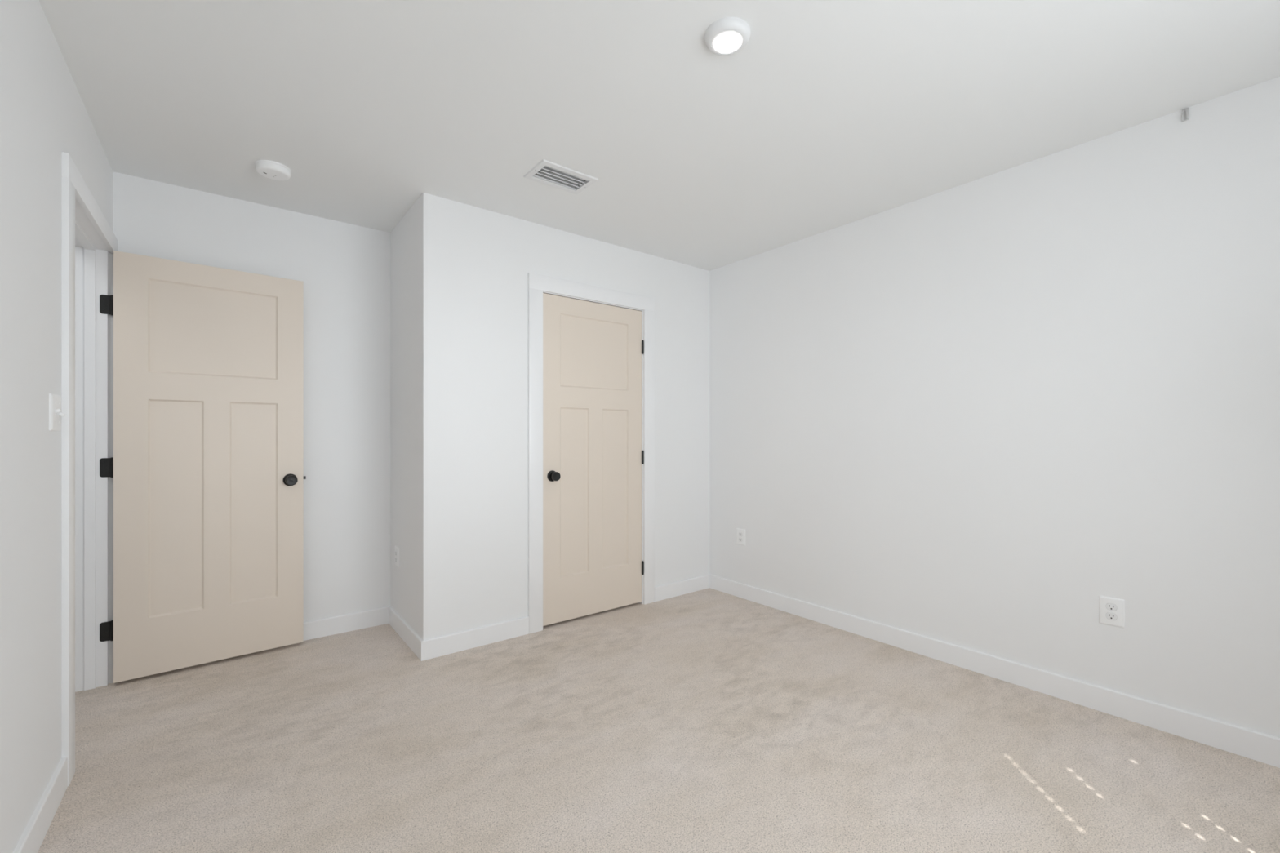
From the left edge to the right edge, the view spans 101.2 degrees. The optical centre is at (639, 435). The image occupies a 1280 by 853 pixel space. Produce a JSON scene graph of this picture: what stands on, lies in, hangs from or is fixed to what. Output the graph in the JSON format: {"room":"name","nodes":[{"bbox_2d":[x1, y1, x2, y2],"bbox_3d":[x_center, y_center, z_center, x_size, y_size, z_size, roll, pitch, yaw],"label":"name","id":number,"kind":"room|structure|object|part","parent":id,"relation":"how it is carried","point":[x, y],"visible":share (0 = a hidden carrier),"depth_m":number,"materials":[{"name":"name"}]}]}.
{"room":"empty bedroom","nodes":[
{"label":"empty bedroom","id":0,"kind":"room"},
{"bbox_2d":[0,0,112,852],"bbox_3d":[-1.309,-0.050,0.875,0.114,2.440,4.114,0,0,-38],"label":"wall","id":1,"kind":"structure","parent":0,"point":[44,115],"depth_m":1.46,"materials":[{"name":"paint"}]},
{"bbox_2d":[13,756,67,852],"bbox_3d":[-0.950,1.119,0.522,0.014,0.101,3.115,0,0,-38],"label":"baseboard","id":2,"kind":"structure","parent":1,"relation":"attached to","point":[32,838],"depth_m":1.54,"materials":[{"name":"paint"}]},
{"bbox_2d":[48,393,65,431],"bbox_3d":[-1.854,-0.073,1.677,0.019,0.116,0.126,0,0,-38],"label":"light switch","id":3,"kind":"object","parent":1,"relation":"attached to","point":[55,401],"visible":1,"depth_m":1.65,"materials":[{"name":"white plastic"}]},
{"bbox_2d":[61,151,117,786],"bbox_3d":[-2.280,0.114,2.105,0.156,2.112,1.018,0,0,-38],"label":"door frame","id":4,"kind":"structure","parent":1,"relation":"attached to","point":[87,238],"depth_m":2.40,"materials":[{"name":"paint"}]},
{"bbox_3d":[-1.940,0.155,1.784,0.017,2.030,0.092,0,0,-38],"label":"casing leg","id":5,"kind":"part","parent":4,"relation":"part of","materials":[{"name":"paint"}]},
{"bbox_3d":[-2.509,0.155,2.509,0.017,2.030,0.062,0,0,-38],"label":"casing leg","id":6,"kind":"part","parent":4,"relation":"part of","materials":[{"name":"paint"}]},
{"bbox_2d":[99,250,306,683],"bbox_3d":[-2.189,0.145,2.691,0.814,2.013,0.152,0,0,-41],"label":"door","id":7,"kind":"structure","parent":4,"relation":"attached to","point":[206,467],"depth_m":2.66,"materials":[{"name":"paint"}]},
{"bbox_3d":[-1.906,0.244,2.870,0.055,0.055,0.054,0,0,-41],"label":"knob","id":8,"kind":"part","parent":7,"relation":"part of","materials":[{"name":"black metal"}]},
{"bbox_2d":[112,171,390,622],"bbox_3d":[-1.250,-0.050,3.610,3.586,2.440,0.114,0,0,-38],"label":"wall","id":9,"kind":"structure","parent":0,"point":[344,268],"depth_m":3.07,"materials":[{"name":"paint"}]},
{"bbox_2d":[303,606,388,640],"bbox_3d":[-2.042,1.119,2.907,1.203,0.101,0.014,0,0,-38],"label":"baseboard","id":10,"kind":"structure","parent":9,"relation":"attached to","point":[325,627],"depth_m":3.12,"materials":[{"name":"paint"}]},
{"bbox_2d":[390,192,709,639],"bbox_3d":[-0.513,-0.050,3.673,2.121,2.440,0.698,0,0,-38],"label":"wall","id":11,"kind":"structure","parent":0,"point":[459,271],"depth_m":3.02,"materials":[{"name":"paint"}]},
{"bbox_2d":[395,546,399,567],"bbox_3d":[-1.466,0.728,3.163,0.007,0.116,0.080,0,0,-38],"label":"wall outlet","id":12,"kind":"object","parent":11,"relation":"attached to","point":[397,549],"visible":1,"depth_m":3.14,"materials":[{"name":"white plastic"}]},
{"bbox_2d":[388,606,423,661],"bbox_3d":[-1.348,1.119,3.008,0.014,0.101,0.712,0,0,-38],"label":"baseboard","id":13,"kind":"structure","parent":11,"relation":"attached to","point":[406,633],"depth_m":2.94,"materials":[{"name":"paint"}]},
{"bbox_2d":[423,616,528,660],"bbox_3d":[-0.893,1.119,2.923,0.596,0.101,0.014,0,0,-38],"label":"baseboard","id":14,"kind":"structure","parent":11,"relation":"attached to","point":[437,646],"depth_m":2.90,"materials":[{"name":"paint"}]},
{"bbox_2d":[528,272,654,634],"bbox_3d":[-0.316,0.104,3.447,0.962,2.132,0.131,0,0,-38],"label":"door frame","id":15,"kind":"structure","parent":11,"relation":"attached to","point":[538,284],"depth_m":3.18,"materials":[{"name":"paint"}]},
{"bbox_3d":[-0.623,0.149,3.133,0.091,2.041,0.017,0,0,-38],"label":"casing leg","id":16,"kind":"part","parent":15,"relation":"part of","materials":[{"name":"paint"}]},
{"bbox_3d":[0.062,0.149,3.671,0.091,2.041,0.017,0,0,-38],"label":"casing leg","id":17,"kind":"part","parent":15,"relation":"part of","materials":[{"name":"paint"}]},
{"bbox_2d":[542,293,643,626],"bbox_3d":[-0.276,0.145,3.402,0.770,2.013,0.094,0,0,-38],"label":"door","id":18,"kind":"structure","parent":11,"relation":"in","point":[593,454],"depth_m":3.39,"materials":[{"name":"paint"}]},
{"bbox_3d":[-0.518,0.247,3.188,0.055,0.055,0.054,0,0,-38],"label":"knob","id":19,"kind":"part","parent":18,"relation":"part of","materials":[{"name":"black metal"}]},
{"bbox_2d":[654,574,709,601],"bbox_3d":[0.314,1.119,3.871,0.547,0.101,0.014,0,0,-38],"label":"baseboard","id":20,"kind":"structure","parent":11,"relation":"attached to","point":[663,592],"depth_m":3.85,"materials":[{"name":"paint"}]},
{"bbox_2d":[37,587,1279,852],"bbox_3d":[-0.688,1.220,1.872,4.850,0.100,5.142,0,0,-38],"label":"floor","id":21,"kind":"structure","parent":0,"point":[708,720],"depth_m":1.90,"materials":[{"name":"carpet"}]},
{"bbox_2d":[39,0,1279,271],"bbox_3d":[-0.688,-1.330,1.872,4.850,0.120,5.142,0,0,-38],"label":"ceiling","id":22,"kind":"structure","parent":0,"point":[831,114],"depth_m":1.98,"materials":[{"name":"paint"}]},
{"bbox_2d":[254,160,291,180],"bbox_3d":[-1.736,-1.252,2.489,0.140,0.036,0.140,0,0,-38],"label":"smoke detector","id":23,"kind":"object","parent":22,"relation":"attached to","point":[269,169],"visible":1,"depth_m":2.46,"materials":[{"name":"white plastic"}]},
{"bbox_3d":[-1.736,-1.266,2.489,0.140,0.007,0.140,0,0,-38],"label":"plate","id":24,"kind":"part","parent":23,"relation":"part of","materials":[{"name":"white plastic"}]},
{"bbox_2d":[523,159,599,195],"bbox_3d":[-0.388,-1.315,2.587,0.305,0.109,0.206,0,0,-38],"label":"ceiling vent","id":25,"kind":"object","parent":22,"relation":"in","point":[547,172],"visible":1,"depth_m":2.58,"materials":[{"name":"metal"}]},
{"bbox_2d":[704,17,750,55],"bbox_3d":[0.277,-1.257,1.666,0.144,0.026,0.144,0,0,-38],"label":"recessed light","id":26,"kind":"object","parent":22,"relation":"in","point":[726,36],"visible":1,"depth_m":1.64,"materials":[{"name":"plastic"}]},
{"bbox_2d":[713,31,741,52],"bbox_3d":[0.277,-1.248,1.666,0.086,0.008,0.086,0,0,-38],"label":"diffuser","id":27,"kind":"object","parent":26,"relation":"attached to","point":[723,42],"depth_m":1.66,"materials":[{"name":"white plastic"}]},
{"bbox_2d":[709,76,1279,737],"bbox_3d":[1.421,-0.050,3.020,0.114,2.440,4.114,0,0,-38],"label":"wall","id":28,"kind":"structure","parent":0,"point":[976,414],"depth_m":2.40,"materials":[{"name":"paint"}]},
{"bbox_2d":[736,528,745,546],"bbox_3d":[0.729,0.734,3.803,0.007,0.118,0.082,0,0,-38],"label":"wall outlet","id":29,"kind":"object","parent":28,"relation":"attached to","point":[740,533],"visible":1,"depth_m":3.80,"materials":[{"name":"white plastic"}]},
{"bbox_2d":[708,573,1279,768],"bbox_3d":[1.586,1.119,2.706,0.014,0.101,3.417,0,0,-38],"label":"baseboard","id":30,"kind":"structure","parent":28,"relation":"attached to","point":[1260,747],"depth_m":2.37,"materials":[{"name":"paint"}]},
{"bbox_2d":[1098,595,1124,628],"bbox_3d":[1.982,0.740,2.208,0.007,0.118,0.082,0,0,-38],"label":"wall outlet","id":31,"kind":"object","parent":28,"relation":"attached to","point":[1111,610],"visible":1,"depth_m":2.21,"materials":[{"name":"white plastic"}]},
{"bbox_2d":[1106,603,1116,611],"bbox_3d":[1.980,0.721,2.207,0.001,0.028,0.036,0,0,-38],"label":"receptacle","id":32,"kind":"object","parent":31,"relation":"attached to","point":[1109,606],"depth_m":2.21,"materials":[{"name":"grey plastic"}]},
{"bbox_2d":[1106,612,1117,620],"bbox_3d":[1.980,0.759,2.207,0.001,0.028,0.036,0,0,-38],"label":"receptacle","id":33,"kind":"object","parent":31,"relation":"attached to","point":[1109,615],"depth_m":2.21,"materials":[{"name":"grey plastic"}]},
{"bbox_2d":[1181,107,1188,122],"bbox_3d":[2.111,-1.242,2.035,0.019,0.051,0.019,0,0,-38],"label":"wall hook","id":34,"kind":"object","parent":28,"relation":"attached to","point":[1184,117],"visible":1,"depth_m":2.04,"materials":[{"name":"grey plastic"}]}
]}

